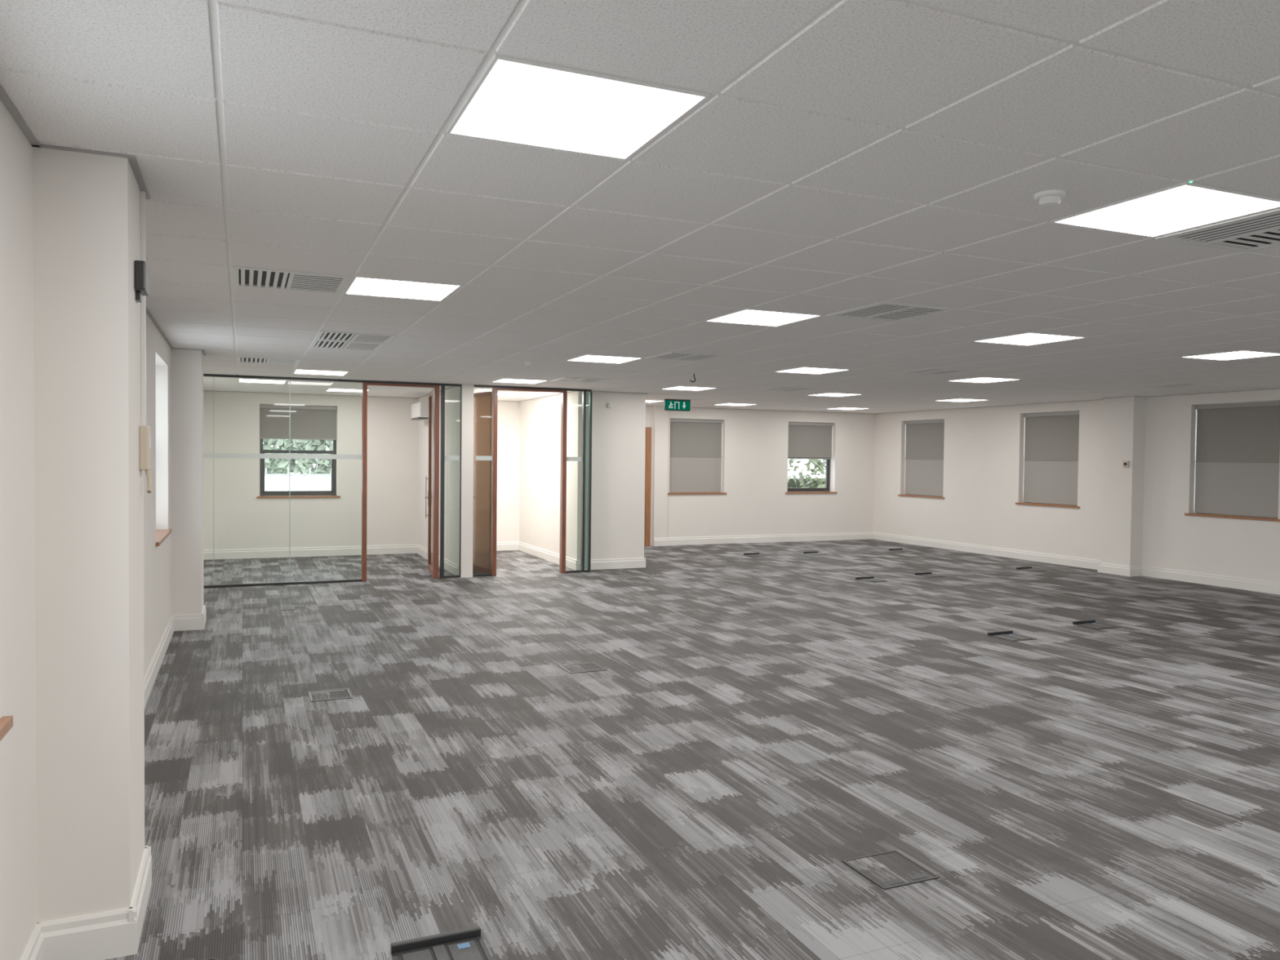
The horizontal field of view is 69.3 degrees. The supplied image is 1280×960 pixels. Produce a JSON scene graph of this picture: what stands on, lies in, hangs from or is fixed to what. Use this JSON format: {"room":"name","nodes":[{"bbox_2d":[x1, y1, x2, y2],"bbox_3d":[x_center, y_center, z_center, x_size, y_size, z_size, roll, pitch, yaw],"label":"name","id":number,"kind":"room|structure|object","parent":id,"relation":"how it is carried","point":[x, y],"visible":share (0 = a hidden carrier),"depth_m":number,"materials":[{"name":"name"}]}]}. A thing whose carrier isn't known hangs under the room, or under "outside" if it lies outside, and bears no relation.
{"room":"open-plan office","nodes":[
{"label":"open-plan office","id":0,"kind":"room"},
{"bbox_2d":[0,99,171,959],"bbox_3d":[-3.195,0.102,5.544,0.300,2.747,18.700,0,2,-23],"label":"wall","id":1,"kind":"structure","parent":0,"point":[18,823],"depth_m":2.72,"materials":[{"name":"paint"}]},
{"bbox_2d":[0,715,13,741],"bbox_3d":[-1.534,0.674,1.871,0.196,0.030,1.340,0,2,-23],"label":"sill","id":2,"kind":"structure","parent":1,"relation":"attached to","point":[6,722],"depth_m":2.46,"materials":[{"name":"brown wood"}]},
{"bbox_2d":[0,84,205,355],"bbox_3d":[-2.915,-1.124,5.629,0.282,0.018,18.700,0,2,-23],"label":"trim","id":3,"kind":"structure","parent":1,"relation":"attached to","point":[4,98],"depth_m":2.92,"materials":[{"name":"grey"}]},
{"bbox_2d":[20,604,206,959],"bbox_3d":[-2.942,1.401,5.691,0.284,0.148,18.697,0,2,-23],"label":"baseboard","id":4,"kind":"structure","parent":1,"relation":"attached to","point":[113,934],"depth_m":3.01,"materials":[{"name":"paint"}]},
{"bbox_2d":[155,528,171,546],"bbox_3d":[-3.966,0.464,7.537,0.196,0.030,1.340,0,2,-23],"label":"sill","id":5,"kind":"structure","parent":1,"relation":"attached to","point":[162,535],"depth_m":7.56,"materials":[{"name":"brown wood"}]},
{"bbox_2d":[32,146,144,922],"bbox_3d":[-1.882,0.238,3.194,0.260,2.617,0.500,0,2,-23],"label":"wall","id":6,"kind":"structure","parent":0,"point":[89,478],"depth_m":2.97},
{"bbox_2d":[133,260,149,302],"bbox_3d":[-1.737,-0.688,3.230,0.035,0.130,0.140,0,2,-23],"label":"wall speaker","id":7,"kind":"object","parent":6,"relation":"attached to","point":[141,271],"depth_m":3.17},
{"bbox_2d":[140,191,146,425],"bbox_3d":[-1.813,-0.623,3.381,0.015,0.851,0.025,0,2,-23],"label":"cable trunking","id":8,"kind":"object","parent":6,"relation":"attached to","point":[143,233],"visible":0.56,"depth_m":3.37,"materials":[{"name":"white plastic"}]},
{"bbox_2d":[139,425,151,493],"bbox_3d":[-1.800,-0.074,3.378,0.036,0.245,0.110,0,2,-23],"label":"controller","id":9,"kind":"object","parent":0,"point":[144,430],"depth_m":3.33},
{"bbox_2d":[171,348,203,614],"bbox_3d":[-4.285,0.076,8.780,0.250,2.617,0.495,0,2,-23],"label":"wall","id":10,"kind":"structure","parent":0,"point":[187,365],"depth_m":8.55,"materials":[{"name":"paint"}]},
{"bbox_2d":[417,384,473,577],"bbox_3d":[-2.980,-0.039,13.993,0.160,2.617,3.340,0,2,-23],"label":"wall","id":11,"kind":"structure","parent":0,"point":[452,395],"depth_m":12.85,"materials":[{"name":"paint"}]},
{"bbox_2d":[411,401,433,420],"bbox_3d":[-3.410,-1.078,14.507,0.225,0.260,0.800,0,2,-23],"label":"air conditioner","id":12,"kind":"object","parent":11,"relation":"attached to","point":[420,411],"visible":0.87,"depth_m":14.17,"materials":[{"name":"white plastic"}]},
{"bbox_2d":[203,391,875,550],"bbox_3d":[-1.004,-0.153,16.819,13.220,2.747,0.300,0,2,-23],"label":"wall","id":13,"kind":"structure","parent":0,"point":[754,480],"depth_m":15.47,"materials":[{"name":"paint"}]},
{"bbox_2d":[259,404,336,495],"bbox_3d":[-5.502,-0.472,14.925,1.160,1.455,0.075,0,2,-23],"label":"frame","id":14,"kind":"object","parent":13,"relation":"attached to","point":[262,492],"visible":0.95,"depth_m":14.90,"materials":[{"name":"grey"}]},
{"bbox_2d":[260,404,336,410],"bbox_3d":[-5.459,-1.162,14.826,1.148,0.060,0.065,0,2,-23],"label":"blind cassette","id":15,"kind":"object","parent":13,"relation":"attached to","point":[262,406],"depth_m":14.79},
{"bbox_2d":[260,408,336,439],"bbox_3d":[-5.462,-0.902,14.832,1.136,0.470,0.004,0,2,-23],"label":"blind fabric","id":16,"kind":"object","parent":13,"relation":"attached to","point":[274,423],"visible":1,"depth_m":14.83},
{"bbox_2d":[256,495,340,497],"bbox_3d":[-5.462,0.269,14.833,1.250,0.030,0.196,0,2,-23],"label":"sill","id":17,"kind":"structure","parent":13,"relation":"attached to","point":[260,496],"depth_m":14.78,"materials":[{"name":"brown wood"}]},
{"bbox_2d":[203,532,873,559],"bbox_3d":[-0.941,1.152,16.672,12.617,0.148,0.094,0,2,-23],"label":"baseboard","id":18,"kind":"structure","parent":13,"relation":"attached to","point":[395,548],"depth_m":15.48,"materials":[{"name":"paint"}]},
{"bbox_2d":[203,386,873,413],"bbox_3d":[-0.281,-1.331,15.135,12.576,0.018,3.300,0,2,-23],"label":"trim","id":19,"kind":"structure","parent":13,"relation":"attached to","point":[453,386],"depth_m":14.97,"materials":[{"name":"grey"}]},
{"bbox_2d":[644,432,646,546],"bbox_3d":[-0.305,0.170,16.940,0.880,2.090,0.035,0,2,-23],"label":"leaf","id":20,"kind":"object","parent":13,"relation":"attached to","point":[646,433],"visible":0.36,"depth_m":17.10,"materials":[{"name":"brown wood"}]},
{"bbox_2d":[644,426,651,546],"bbox_3d":[-0.304,0.125,16.937,1.080,2.200,0.050,0,2,-23],"label":"trim","id":21,"kind":"structure","parent":13,"relation":"attached to","point":[648,429],"depth_m":17.11,"materials":[{"name":"brown wood"}]},
{"bbox_2d":[669,422,721,491],"bbox_3d":[1.049,-0.440,17.638,1.136,1.315,0.014,0,2,-23],"label":"blind fabric","id":22,"kind":"object","parent":13,"relation":"attached to","point":[695,448],"visible":0.91,"depth_m":17.64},
{"bbox_2d":[670,418,722,423],"bbox_3d":[1.056,-1.123,17.623,1.148,0.060,0.065,0,2,-23],"label":"blind cassette","id":23,"kind":"object","parent":13,"relation":"attached to","point":[671,420],"depth_m":17.59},
{"bbox_2d":[667,492,726,494],"bbox_3d":[1.053,0.254,17.628,1.250,0.030,0.196,0,2,-23],"label":"sill","id":24,"kind":"structure","parent":13,"relation":"attached to","point":[669,493],"depth_m":17.53,"materials":[{"name":"brown wood"}]},
{"bbox_2d":[787,422,830,491],"bbox_3d":[3.366,-0.460,18.731,1.120,1.400,0.075,0,2,-23],"label":"frame","id":25,"kind":"object","parent":13,"relation":"attached to","point":[828,461],"visible":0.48,"depth_m":18.90,"materials":[{"name":"grey"}]},
{"bbox_2d":[787,425,832,457],"bbox_3d":[3.405,-0.775,18.640,1.096,0.645,0.004,0,2,-23],"label":"blind fabric","id":26,"kind":"object","parent":13,"relation":"attached to","point":[803,441],"visible":1,"depth_m":18.64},
{"bbox_2d":[788,422,833,426],"bbox_3d":[3.408,-1.123,18.632,1.108,0.060,0.065,0,2,-23],"label":"blind cassette","id":27,"kind":"object","parent":13,"relation":"attached to","point":[789,423],"depth_m":18.62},
{"bbox_2d":[785,491,837,493],"bbox_3d":[3.406,0.254,18.638,1.210,0.030,0.196,0,2,-23],"label":"sill","id":28,"kind":"structure","parent":13,"relation":"attached to","point":[788,492],"depth_m":18.57,"materials":[{"name":"brown wood"}]},
{"bbox_2d":[519,391,645,559],"bbox_3d":[-1.015,-0.043,14.994,1.060,2.617,3.050,0,2,-23],"label":"wall","id":29,"kind":"structure","parent":0,"point":[618,432],"depth_m":13.72,"materials":[{"name":"paint"}]},
{"bbox_2d":[416,542,645,574],"bbox_3d":[-1.803,1.193,14.610,2.854,0.148,3.197,0,2,-23],"label":"baseboard","id":30,"kind":"structure","parent":29,"relation":"attached to","point":[635,562],"depth_m":13.72,"materials":[{"name":"paint"}]},
{"bbox_2d":[0,0,1279,413],"bbox_3d":[2.756,-1.296,8.057,13.220,0.350,19.300,0,2,-23],"label":"ceiling","id":31,"kind":"structure","parent":0,"point":[840,155],"depth_m":3.20,"materials":[{"name":"tile"}]},
{"bbox_2d":[238,378,286,383],"bbox_3d":[-5.003,-1.321,12.271,0.576,0.032,0.576,0,2,-23],"label":"frame","id":32,"kind":"object","parent":31,"relation":"attached to","point":[238,379],"visible":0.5,"depth_m":12.06,"materials":[{"name":"white plastic"}]},
{"bbox_2d":[239,378,284,383],"bbox_3d":[-5.003,-1.307,12.271,0.556,0.001,0.556,0,2,-23],"label":"diffuser","id":33,"kind":"object","parent":32,"relation":"attached to","point":[240,380],"visible":1,"depth_m":12.29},
{"bbox_2d":[236,355,299,364],"bbox_3d":[-3.820,-1.233,9.515,0.584,0.026,0.584,0,2,-23],"label":"grille","id":34,"kind":"object","parent":31,"relation":"in","point":[240,359],"depth_m":9.52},
{"bbox_2d":[231,265,351,294],"bbox_3d":[-1.928,-1.105,5.106,0.584,0.026,0.584,0,2,-23],"label":"grille","id":35,"kind":"object","parent":31,"relation":"in","point":[244,277],"depth_m":5.09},
{"bbox_2d":[293,368,348,375],"bbox_3d":[-3.742,-1.272,10.854,0.576,0.032,0.576,0,2,-23],"label":"frame","id":36,"kind":"object","parent":31,"relation":"attached to","point":[295,369],"visible":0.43,"depth_m":10.70,"materials":[{"name":"white plastic"}]},
{"bbox_2d":[294,369,346,375],"bbox_3d":[-3.742,-1.259,10.854,0.556,0.001,0.556,0,2,-23],"label":"diffuser","id":37,"kind":"object","parent":36,"relation":"attached to","point":[297,371],"visible":1,"depth_m":10.86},
{"bbox_2d":[309,339,386,351],"bbox_3d":[-2.559,-1.185,8.098,0.584,0.026,0.584,0,2,-23],"label":"grille","id":38,"kind":"object","parent":31,"relation":"in","point":[315,344],"depth_m":8.12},
{"bbox_2d":[314,330,396,343],"bbox_3d":[-2.323,-1.169,7.547,0.584,0.026,0.584,0,2,-23],"label":"grille","id":39,"kind":"object","parent":31,"relation":"in","point":[322,335],"depth_m":7.54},
{"bbox_2d":[344,275,462,301],"bbox_3d":[-1.376,-1.112,5.342,0.576,0.032,0.576,0,2,-23],"label":"frame","id":40,"kind":"object","parent":31,"relation":"attached to","point":[354,277],"visible":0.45,"depth_m":5.15,"materials":[{"name":"white plastic"}]},
{"bbox_2d":[346,277,458,300],"bbox_3d":[-1.377,-1.098,5.342,0.556,0.001,0.556,0,2,-23],"label":"diffuser","id":41,"kind":"object","parent":40,"relation":"attached to","point":[361,286],"visible":1,"depth_m":5.33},
{"bbox_2d":[491,377,547,383],"bbox_3d":[-1.536,-1.273,11.800,0.576,0.032,0.576,0,2,-23],"label":"frame","id":42,"kind":"object","parent":31,"relation":"attached to","point":[502,378],"visible":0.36,"depth_m":11.65,"materials":[{"name":"white plastic"}]},
{"bbox_2d":[493,378,546,383],"bbox_3d":[-1.536,-1.259,11.801,0.556,0.001,0.556,0,2,-23],"label":"diffuser","id":43,"kind":"object","parent":42,"relation":"attached to","point":[508,380],"visible":1,"depth_m":11.78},
{"bbox_2d":[446,53,710,159],"bbox_3d":[-0.194,-1.032,2.586,0.576,0.032,0.576,0,2,-23],"label":"frame","id":44,"kind":"object","parent":31,"relation":"attached to","point":[497,56],"visible":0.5,"depth_m":2.39,"materials":[{"name":"white plastic"}]},
{"bbox_2d":[451,59,703,158],"bbox_3d":[-0.194,-1.018,2.587,0.556,0.001,0.556,0,2,-23],"label":"diffuser","id":45,"kind":"object","parent":44,"relation":"attached to","point":[516,102],"visible":1,"depth_m":2.55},
{"bbox_2d":[550,376,609,382],"bbox_3d":[-0.748,-1.250,11.486,0.584,0.026,0.584,0,2,-23],"label":"grille","id":46,"kind":"object","parent":31,"relation":"in","point":[562,379],"depth_m":11.48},
{"bbox_2d":[566,354,642,363],"bbox_3d":[-0.354,-1.192,9.044,0.576,0.032,0.576,0,2,-23],"label":"frame","id":47,"kind":"object","parent":31,"relation":"attached to","point":[584,354],"visible":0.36,"depth_m":8.88,"materials":[{"name":"white plastic"}]},
{"bbox_2d":[568,355,638,363],"bbox_3d":[-0.354,-1.178,9.045,0.556,0.001,0.556,0,2,-23],"label":"diffuser","id":48,"kind":"object","parent":47,"relation":"attached to","point":[588,357],"visible":1,"depth_m":9.05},
{"bbox_2d":[663,399,690,411],"bbox_3d":[0.609,-1.220,15.113,0.460,0.185,0.049,0,2,-23],"label":"exit sign","id":49,"kind":"object","parent":31,"relation":"attached to","point":[679,405],"visible":1,"depth_m":15.09,"materials":[{"name":"green plastic"}]},
{"bbox_2d":[645,351,728,361],"bbox_3d":[0.434,-1.169,8.730,0.584,0.026,0.584,0,2,-23],"label":"grille","id":50,"kind":"object","parent":31,"relation":"in","point":[679,356],"depth_m":8.72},
{"bbox_2d":[661,386,716,391],"bbox_3d":[0.669,-1.273,12.747,0.576,0.032,0.576,0,2,-23],"label":"frame","id":51,"kind":"object","parent":31,"relation":"attached to","point":[675,386],"visible":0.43,"depth_m":12.58,"materials":[{"name":"white plastic"}]},
{"bbox_2d":[662,386,715,390],"bbox_3d":[0.669,-1.259,12.747,0.556,0.001,0.556,0,2,-23],"label":"diffuser","id":52,"kind":"object","parent":51,"relation":"attached to","point":[673,388],"visible":1,"depth_m":12.72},
{"bbox_2d":[704,307,822,326],"bbox_3d":[0.829,-1.112,6.288,0.576,0.032,0.576,0,2,-23],"label":"frame","id":53,"kind":"object","parent":31,"relation":"attached to","point":[746,308],"visible":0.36,"depth_m":6.12,"materials":[{"name":"white plastic"}]},
{"bbox_2d":[709,309,816,325],"bbox_3d":[0.829,-1.098,6.289,0.556,0.001,0.556,0,2,-23],"label":"diffuser","id":54,"kind":"object","parent":53,"relation":"attached to","point":[746,317],"visible":1,"depth_m":6.28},
{"bbox_2d":[757,386,817,391],"bbox_3d":[2.008,-1.250,12.669,0.584,0.026,0.584,0,2,-23],"label":"grille","id":55,"kind":"object","parent":31,"relation":"in","point":[776,388],"depth_m":12.63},
{"bbox_2d":[774,366,848,373],"bbox_3d":[1.852,-1.192,9.991,0.576,0.032,0.576,0,2,-23],"label":"frame","id":56,"kind":"object","parent":31,"relation":"attached to","point":[802,366],"visible":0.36,"depth_m":9.85,"materials":[{"name":"white plastic"}]},
{"bbox_2d":[779,367,845,373],"bbox_3d":[1.852,-1.179,9.991,0.556,0.001,0.556,0,2,-23],"label":"diffuser","id":57,"kind":"object","parent":56,"relation":"attached to","point":[804,370],"visible":1,"depth_m":10.00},
{"bbox_2d":[826,301,958,321],"bbox_3d":[1.617,-1.089,5.974,0.584,0.026,0.584,0,2,-23],"label":"grille","id":58,"kind":"object","parent":31,"relation":"in","point":[882,310],"depth_m":5.95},
{"bbox_2d":[898,367,979,375],"bbox_3d":[3.191,-1.170,9.913,0.584,0.026,0.584,0,2,-23],"label":"grille","id":59,"kind":"object","parent":31,"relation":"in","point":[935,371],"depth_m":9.91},
{"bbox_2d":[947,377,1020,382],"bbox_3d":[4.057,-1.193,10.937,0.576,0.032,0.576,0,2,-23],"label":"frame","id":60,"kind":"object","parent":31,"relation":"attached to","point":[978,377],"visible":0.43,"depth_m":10.78,"materials":[{"name":"white metal"}]},
{"bbox_2d":[951,377,1013,382],"bbox_3d":[4.057,-1.179,10.938,0.556,0.001,0.556,0,2,-23],"label":"diffuser","id":61,"kind":"object","parent":60,"relation":"attached to","point":[975,380],"visible":1,"depth_m":10.93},
{"bbox_2d":[973,332,1086,345],"bbox_3d":[3.035,-1.112,7.235,0.576,0.032,0.576,0,2,-23],"label":"frame","id":62,"kind":"object","parent":31,"relation":"attached to","point":[978,340],"visible":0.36,"depth_m":7.08,"materials":[{"name":"white metal"}]},
{"bbox_2d":[979,333,1082,345],"bbox_3d":[3.034,-1.098,7.235,0.556,0.001,0.556,0,2,-23],"label":"diffuser","id":63,"kind":"object","parent":62,"relation":"attached to","point":[1028,339],"visible":1,"depth_m":7.23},
{"bbox_2d":[1034,189,1066,206],"bbox_3d":[1.458,-0.997,3.296,0.104,0.042,0.104,0,2,-23],"label":"smoke detector","id":64,"kind":"object","parent":31,"relation":"attached to","point":[1052,197],"visible":1,"depth_m":3.27,"materials":[{"name":"white plastic"}]},
{"bbox_2d":[1050,181,1279,237],"bbox_3d":[2.012,-1.032,3.533,0.576,0.032,0.576,0,2,-23],"label":"frame","id":65,"kind":"object","parent":31,"relation":"attached to","point":[1194,184],"visible":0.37,"depth_m":3.35,"materials":[{"name":"white plastic"}]},
{"bbox_2d":[1057,185,1279,235],"bbox_3d":[2.012,-1.018,3.533,0.556,0.001,0.556,0,2,-23],"label":"diffuser","id":66,"kind":"object","parent":65,"relation":"attached to","point":[1184,206],"visible":1,"depth_m":3.51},
{"bbox_2d":[1133,382,1209,387],"bbox_3d":[6.499,-1.170,11.333,0.584,0.026,0.584,0,2,-23],"label":"grille","id":67,"kind":"object","parent":31,"relation":"in","point":[1173,384],"depth_m":11.31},
{"bbox_2d":[1155,207,1279,252],"bbox_3d":[2.563,-1.025,3.769,0.584,0.026,0.584,0,2,-23],"label":"grille","id":68,"kind":"object","parent":31,"relation":"in","point":[1260,230],"depth_m":3.85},
{"bbox_2d":[1180,350,1279,360],"bbox_3d":[5.240,-1.112,8.181,0.576,0.032,0.576,0,2,-23],"label":"frame","id":69,"kind":"object","parent":31,"relation":"attached to","point":[1240,350],"visible":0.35,"depth_m":8.06,"materials":[{"name":"white metal"}]},
{"bbox_2d":[1184,351,1279,359],"bbox_3d":[5.240,-1.098,8.182,0.556,0.001,0.556,0,2,-23],"label":"diffuser","id":70,"kind":"object","parent":69,"relation":"attached to","point":[1241,354],"visible":1,"depth_m":8.18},
{"bbox_2d":[652,405,668,546],"bbox_3d":[0.378,-0.083,17.212,0.270,2.617,0.070,0,2,-23],"label":"wall","id":71,"kind":"structure","parent":0,"point":[660,427],"depth_m":17.18,"materials":[{"name":"paint"}]},
{"bbox_2d":[105,538,1279,959],"bbox_3d":[2.726,1.534,8.127,13.220,0.120,19.300,0,2,-23],"label":"floor","id":72,"kind":"structure","parent":0,"point":[752,728],"depth_m":5.04,"materials":[{"name":"carpet"}]},
{"bbox_2d":[183,954,242,959],"bbox_3d":[-1.389,1.543,2.958,0.220,0.030,0.067,0,2,-23],"label":"plug","id":73,"kind":"object","parent":72,"relation":"on","point":[239,957],"visible":1,"depth_m":2.98,"materials":[{"name":"black plastic"}]},
{"bbox_2d":[280,604,308,610],"bbox_3d":[-3.688,1.361,9.887,0.270,0.005,0.270,0,2,-23],"label":"box","id":74,"kind":"object","parent":72,"relation":"on","point":[297,606],"visible":1,"depth_m":9.87,"materials":[{"name":"black plastic"}]},
{"bbox_2d":[307,688,352,702],"bbox_3d":[-2.114,1.466,6.320,0.270,0.005,0.270,0,2,-23],"label":"box","id":75,"kind":"object","parent":72,"relation":"on","point":[335,694],"visible":1,"depth_m":6.31,"materials":[{"name":"black plastic"}]},
{"bbox_2d":[203,373,592,588],"bbox_3d":[-3.072,0.013,12.180,5.160,2.601,0.060,0,2,-23],"label":"frame","id":76,"kind":"object","parent":72,"relation":"on","point":[442,385],"visible":0.82,"depth_m":12.39,"materials":[{"name":"black metal"}]},
{"bbox_2d":[213,376,290,585],"bbox_3d":[-4.789,0.015,11.444,0.876,2.537,0.016,0,2,-23],"label":"joint","id":77,"kind":"object","parent":76,"relation":"in","point":[213,376],"visible":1,"depth_m":11.58,"materials":[{"name":"grey"}]},
{"bbox_2d":[584,391,589,568],"bbox_3d":[-0.797,0.011,13.290,0.087,2.537,0.256,0,2,-23],"label":"glass pane","id":78,"kind":"object","parent":76,"relation":"in","point":[587,451],"visible":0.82,"depth_m":13.34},
{"bbox_2d":[390,926,493,959],"bbox_3d":[-0.631,1.550,2.992,0.300,0.030,0.292,0,2,-23],"label":"box","id":79,"kind":"object","parent":72,"relation":"on","point":[468,944],"visible":1,"depth_m":3.08,"materials":[{"name":"black plastic"}]},
{"bbox_2d":[361,382,567,582],"bbox_3d":[-2.319,0.030,12.504,2.760,2.567,0.100,0,2,-23],"label":"door frame","id":80,"kind":"structure","parent":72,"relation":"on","point":[364,385],"depth_m":12.31,"materials":[{"name":"brown wood"}]},
{"bbox_2d":[427,389,433,576],"bbox_3d":[-2.870,0.032,12.799,0.044,2.517,0.860,0,1,-17],"label":"stile","id":81,"kind":"object","parent":80,"relation":"attached to","point":[430,393],"visible":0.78,"depth_m":13.15,"materials":[{"name":"brown wood"}]},
{"bbox_2d":[472,395,490,568],"bbox_3d":[-2.271,0.021,13.069,0.154,2.377,0.780,0,2,-35],"label":"door","id":82,"kind":"structure","parent":80,"relation":"attached to","point":[482,405],"depth_m":13.01,"materials":[{"name":"brown wood"}]},
{"bbox_2d":[472,391,492,573],"bbox_3d":[-2.260,0.032,13.053,0.045,2.517,0.860,0,2,-35],"label":"stile","id":83,"kind":"object","parent":72,"relation":"on","point":[477,568],"visible":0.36,"depth_m":12.74,"materials":[{"name":"brown wood"}]},
{"bbox_2d":[557,662,606,673],"bbox_3d":[-0.453,1.461,7.218,0.300,0.005,0.300,0,2,-23],"label":"box","id":84,"kind":"object","parent":72,"relation":"on","point":[584,667],"visible":1,"depth_m":7.22,"materials":[{"name":"black plastic"}]},
{"bbox_2d":[855,576,886,582],"bbox_3d":[3.154,1.353,12.633,0.300,0.030,0.312,0,2,-23],"label":"box","id":85,"kind":"object","parent":72,"relation":"on","point":[868,579],"visible":1,"depth_m":12.70,"materials":[{"name":"black plastic"}]},
{"bbox_2d":[842,849,939,889],"bbox_3d":[1.004,1.562,3.720,0.270,0.005,0.270,0,2,-23],"label":"box","id":86,"kind":"object","parent":72,"relation":"on","point":[890,869],"visible":1,"depth_m":3.71,"materials":[{"name":"black plastic"}]},
{"bbox_2d":[914,572,945,577],"bbox_3d":[4.131,1.349,13.194,0.300,0.030,0.312,0,2,-23],"label":"box","id":87,"kind":"object","parent":72,"relation":"on","point":[929,575],"visible":1,"depth_m":13.23,"materials":[{"name":"black plastic"}]},
{"bbox_2d":[987,630,1036,641],"bbox_3d":[3.471,1.454,8.647,0.300,0.030,0.312,0,2,-23],"label":"box","id":88,"kind":"object","parent":72,"relation":"on","point":[1008,635],"visible":1,"depth_m":8.67,"materials":[{"name":"black plastic"}]},
{"bbox_2d":[1072,619,1119,629],"bbox_3d":[4.575,1.450,9.295,0.300,0.030,0.312,0,2,-23],"label":"box","id":89,"kind":"object","parent":72,"relation":"on","point":[1091,624],"visible":1,"depth_m":9.32,"materials":[{"name":"black plastic"}]},
{"bbox_2d":[873,388,1279,582],"bbox_3d":[8.678,0.101,10.639,0.300,2.747,18.700,0,2,-23],"label":"wall","id":90,"kind":"structure","parent":0,"point":[984,447],"depth_m":14.64,"materials":[{"name":"paint"}]},
{"bbox_2d":[904,419,944,424],"bbox_3d":[5.526,-1.122,17.862,0.065,0.060,1.208,0,2,-23],"label":"blind cassette","id":91,"kind":"object","parent":90,"relation":"attached to","point":[931,420],"depth_m":17.87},
{"bbox_2d":[904,422,944,495],"bbox_3d":[5.517,-0.409,17.879,0.014,1.375,1.196,0,2,-23],"label":"blind fabric","id":92,"kind":"object","parent":90,"relation":"attached to","point":[924,446],"visible":1,"depth_m":17.91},
{"bbox_2d":[1015,502,1079,508],"bbox_3d":[6.681,0.410,15.093,0.196,0.030,1.290,0,2,-23],"label":"sill","id":93,"kind":"structure","parent":90,"relation":"attached to","point":[1016,503],"depth_m":15.02,"materials":[{"name":"brown wood"}]},
{"bbox_2d":[1023,410,1079,417],"bbox_3d":[6.725,-1.070,15.069,0.065,0.060,1.188,0,2,-23],"label":"blind cassette","id":94,"kind":"object","parent":90,"relation":"attached to","point":[1064,413],"depth_m":15.06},
{"bbox_2d":[1023,414,1079,504],"bbox_3d":[6.716,-0.338,15.086,0.014,1.415,1.176,0,2,-23],"label":"blind fabric","id":95,"kind":"object","parent":90,"relation":"attached to","point":[1051,473],"visible":1,"depth_m":15.09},
{"bbox_2d":[873,532,1279,594],"bbox_3d":[8.402,1.400,10.559,0.274,0.148,18.697,0,2,-23],"label":"baseboard","id":96,"kind":"structure","parent":90,"relation":"attached to","point":[1263,586],"depth_m":13.82,"materials":[{"name":"paint"}]},
{"bbox_2d":[875,388,1278,413],"bbox_3d":[8.428,-1.125,10.496,0.272,0.018,18.700,0,2,-23],"label":"trim","id":97,"kind":"structure","parent":90,"relation":"attached to","point":[1268,388],"depth_m":13.92,"materials":[{"name":"grey"}]},
{"bbox_2d":[1184,513,1279,521],"bbox_3d":[7.888,0.492,12.282,0.196,0.030,1.290,0,2,-23],"label":"sill","id":98,"kind":"structure","parent":90,"relation":"attached to","point":[1187,514],"depth_m":12.22,"materials":[{"name":"brown wood"}]},
{"bbox_2d":[1194,405,1279,516],"bbox_3d":[7.922,-0.256,12.275,0.014,1.415,1.176,0,2,-23],"label":"blind fabric","id":99,"kind":"object","parent":90,"relation":"attached to","point":[1237,449],"visible":1,"depth_m":12.26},
{"bbox_2d":[1194,511,1278,517],"bbox_3d":[7.916,0.460,12.293,0.015,0.018,1.176,0,2,-23],"label":"bar","id":100,"kind":"object","parent":99,"relation":"attached to","point":[1194,512],"depth_m":12.26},
{"bbox_2d":[1195,400,1279,409],"bbox_3d":[7.931,-0.988,12.258,0.065,0.060,1.188,0,2,-23],"label":"blind cassette","id":101,"kind":"object","parent":90,"relation":"attached to","point":[1274,402],"depth_m":12.23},
{"bbox_2d":[1099,396,1146,566],"bbox_3d":[7.098,0.076,13.624,0.250,2.617,0.510,0,2,-23],"label":"pillar","id":102,"kind":"structure","parent":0,"point":[1124,418],"depth_m":13.48,"materials":[{"name":"paint"}]},
{"label":"outside","id":103,"kind":"structure","parent":0,"visible":0},
{"bbox_2d":[264,470,825,490],"bbox_3d":[-2.658,1.207,31.552,140.000,0.470,180.000,0,2,-23],"label":"ground","id":104,"kind":"structure","parent":103,"point":[274,482],"depth_m":59.49,"materials":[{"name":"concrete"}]},
{"bbox_2d":[262,439,333,475],"bbox_3d":[-31.846,-2.937,74.222,25.051,6.687,3.093,0,2,-23],"label":"hedge","id":105,"kind":"object","parent":104,"relation":"on","point":[273,465],"visible":0.1,"depth_m":75.43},
{"bbox_2d":[264,467,331,490],"bbox_3d":[-9.478,0.418,22.087,16.000,1.430,0.090,0,2,-23],"label":"fence","id":106,"kind":"object","parent":104,"relation":"on","point":[265,473],"visible":0.06,"depth_m":22.44,"materials":[{"name":"grey paint"}]},
{"bbox_2d":[787,458,826,488],"bbox_3d":[4.834,-0.113,22.358,7.702,3.348,1.528,0,2,-23],"label":"hedge","id":107,"kind":"object","parent":104,"relation":"on","point":[801,482],"visible":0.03,"depth_m":21.75,"materials":[{"name":"green plant"}]},
{"bbox_3d":[-3.988,0.015,11.788,0.872,2.537,0.012,0,2,-23],"label":"glass pane","id":108,"kind":"object","parent":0,"visible":0},
{"bbox_2d":[203,453,582,461],"bbox_3d":[-3.126,-0.296,12.140,5.030,0.060,0.002,0,2,-23],"label":"band","id":109,"kind":"object","parent":108,"relation":"attached to","point":[205,455],"visible":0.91,"depth_m":11.66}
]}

